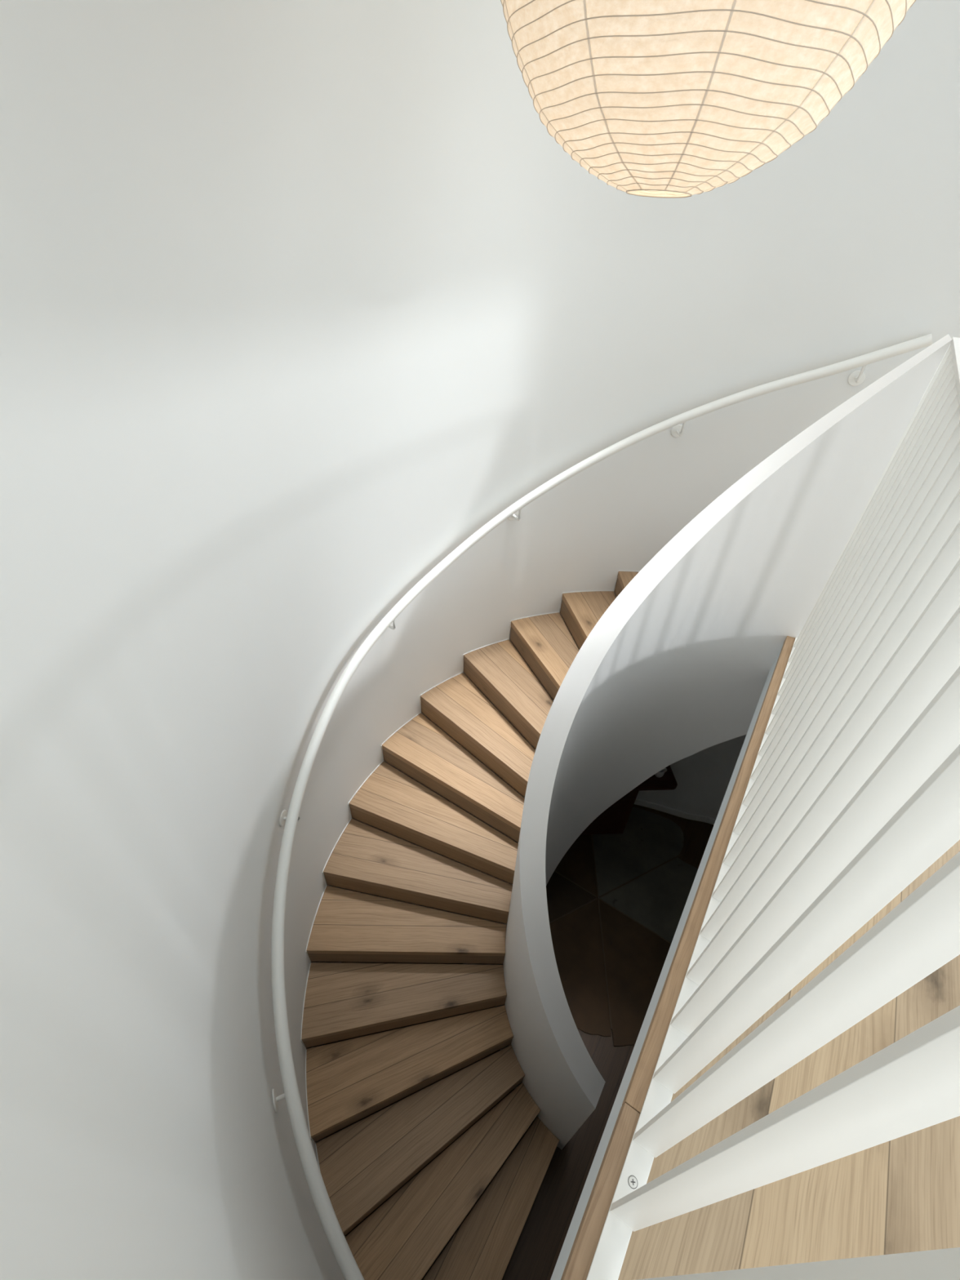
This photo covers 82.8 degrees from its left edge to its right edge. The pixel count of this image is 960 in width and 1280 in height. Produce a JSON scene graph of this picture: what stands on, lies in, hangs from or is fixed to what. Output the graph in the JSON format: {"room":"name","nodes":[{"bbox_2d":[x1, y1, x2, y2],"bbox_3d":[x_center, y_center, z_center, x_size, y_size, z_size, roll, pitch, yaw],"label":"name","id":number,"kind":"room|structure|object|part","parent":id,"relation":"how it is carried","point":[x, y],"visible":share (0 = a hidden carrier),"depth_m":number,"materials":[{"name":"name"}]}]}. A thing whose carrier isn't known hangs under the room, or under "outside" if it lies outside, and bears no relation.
{"room":"spiral staircase","nodes":[
{"label":"spiral staircase","id":0,"kind":"room"},
{"bbox_2d":[0,0,959,1279],"bbox_3d":[0.479,-0.526,2.034,4.257,7.110,2.496,-31,50,-34],"label":"wall","id":1,"kind":"structure","parent":0,"point":[299,299],"depth_m":1.84,"materials":[{"name":"white paint"}]},
{"bbox_2d":[560,1102,639,1279],"bbox_3d":[0.129,1.216,0.948,0.036,0.040,0.733,24,44,24],"label":"trim","id":2,"kind":"structure","parent":1,"relation":"attached to","point":[577,1267],"depth_m":1.07,"materials":[{"name":"brown wood"}]},
{"bbox_2d":[271,333,932,1279],"bbox_3d":[0.222,0.241,2.636,1.916,2.844,3.901,25,45,25],"label":"wall handrail","id":3,"kind":"object","parent":1,"relation":"attached to","point":[348,1267],"visible":1,"depth_m":2.60,"materials":[{"name":"white metal"}]},
{"bbox_2d":[550,645,782,1279],"bbox_3d":[0.667,0.780,1.680,0.020,0.174,2.738,24,44,24],"label":"trim","id":4,"kind":"structure","parent":1,"relation":"attached to","point":[568,1242],"depth_m":1.40,"materials":[{"name":"grey paint"}]},
{"bbox_2d":[622,635,795,1113],"bbox_3d":[0.891,0.501,1.863,0.037,0.040,2.041,24,44,24],"label":"trim","id":5,"kind":"structure","parent":1,"relation":"attached to","point":[637,1088],"depth_m":1.51,"materials":[{"name":"brown wood"}]},
{"bbox_2d":[324,804,713,1279],"bbox_3d":[0.432,3.028,3.347,4.078,0.080,5.868,24,44,24],"label":"floor","id":6,"kind":"structure","parent":0,"point":[535,1254],"depth_m":3.22,"materials":[{"name":"brown wood"}]},
{"bbox_2d":[300,570,639,1279],"bbox_3d":[0.157,1.140,3.312,1.945,2.848,3.974,24,44,23],"label":"spiral staircase","id":7,"kind":"structure","parent":6,"relation":"on","point":[437,887],"depth_m":3.15,"materials":[{"name":"brown wood"}]},
{"bbox_2d":[546,806,697,1046],"bbox_3d":[0.983,2.118,4.406,1.993,0.018,1.927,1,40,-2],"label":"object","id":8,"kind":"structure","parent":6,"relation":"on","point":[611,950],"depth_m":4.32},
{"bbox_3d":[0.373,2.009,4.500,0.813,0.016,0.870,-23,46,-28],"label":"hide panel","id":9,"kind":"part","parent":8,"relation":"part of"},
{"bbox_3d":[0.603,1.792,4.777,0.832,0.016,0.932,1,40,-2],"label":"hide panel","id":10,"kind":"part","parent":8,"relation":"part of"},
{"bbox_3d":[0.591,2.374,4.073,0.669,0.016,0.942,4,40,2],"label":"hide panel","id":11,"kind":"part","parent":8,"relation":"part of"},
{"bbox_2d":[580,764,677,835],"bbox_3d":[0.954,1.372,4.699,1.245,0.750,0.335,0,40,-4],"label":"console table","id":12,"kind":"object","parent":8,"relation":"on","point":[614,820],"visible":0.23,"depth_m":4.60,"materials":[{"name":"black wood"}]},
{"bbox_3d":[1.079,1.450,4.613,0.330,0.590,0.012,-1,40,-4],"label":"door","id":13,"kind":"part","parent":12,"relation":"part of","materials":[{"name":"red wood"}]},
{"bbox_2d":[654,768,666,777],"bbox_3d":[1.467,1.079,4.436,0.093,0.078,0.078,1,40,-2],"label":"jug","id":14,"kind":"object","parent":12,"relation":"on","point":[660,774],"visible":0.59,"depth_m":4.41,"materials":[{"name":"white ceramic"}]},
{"bbox_3d":[1.300,2.426,4.056,0.809,0.016,0.988,1,40,-2],"label":"hide panel","id":15,"kind":"part","parent":8,"relation":"part of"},
{"bbox_3d":[1.396,1.813,4.804,0.883,0.016,0.930,1,40,-2],"label":"hide panel","id":16,"kind":"part","parent":8,"relation":"part of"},
{"bbox_3d":[1.569,2.100,4.469,0.978,0.015,0.723,24,44,24],"label":"hide panel","id":17,"kind":"part","parent":8,"relation":"part of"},
{"bbox_2d":[635,734,746,819],"bbox_3d":[1.730,0.629,4.181,2.552,2.660,0.560,17,41,16],"label":"wall","id":18,"kind":"structure","parent":0,"point":[703,778],"depth_m":4.72,"materials":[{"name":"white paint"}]},
{"bbox_2d":[634,798,715,825],"bbox_3d":[1.685,1.677,4.945,2.402,0.070,0.443,17,41,16],"label":"baseboard","id":19,"kind":"structure","parent":18,"relation":"attached to","point":[637,802],"depth_m":5.04,"materials":[{"name":"white paint"}]},
{"bbox_2d":[495,333,951,1149],"bbox_3d":[0.665,0.877,2.679,0.846,4.104,1.719,23,44,23],"label":"balustrade","id":20,"kind":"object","parent":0,"point":[677,666],"depth_m":2.46,"materials":[{"name":"white paint"}]},
{"bbox_2d":[617,840,959,1279],"bbox_3d":[1.339,1.133,1.109,1.794,0.018,5.588,24,44,24],"label":"floor","id":21,"kind":"structure","parent":0,"point":[901,1194],"depth_m":1.09,"materials":[{"name":"brown wood"}]},
{"bbox_2d":[586,337,959,1279],"bbox_3d":[0.755,0.221,1.207,0.059,1.214,2.785,24,44,24],"label":"balustrade","id":22,"kind":"object","parent":21,"relation":"on","point":[852,792],"visible":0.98,"depth_m":0.79,"materials":[{"name":"white paint"}]},
{"bbox_3d":[0.724,0.688,1.589,0.048,0.005,2.773,24,44,24],"label":"rail","id":23,"kind":"part","parent":22,"relation":"part of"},
{"bbox_3d":[0.780,-0.241,0.826,0.059,0.014,2.785,24,44,24],"label":"rail","id":24,"kind":"part","parent":22,"relation":"part of","materials":[{"name":"white paint"}]},
{"bbox_3d":[1.540,-2.219,-1.513,4.881,0.100,6.320,1,40,-2],"label":"ceiling","id":25,"kind":"structure","parent":0,"visible":0},
{"bbox_2d":[500,0,915,198],"bbox_3d":[0.528,-2.215,0.603,0.959,2.680,0.957,33,48,31],"label":"paper lantern","id":26,"kind":"object","parent":25,"relation":"hanging from","point":[667,99],"visible":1,"depth_m":1.11,"materials":[{"name":"beige paper"}]}
]}

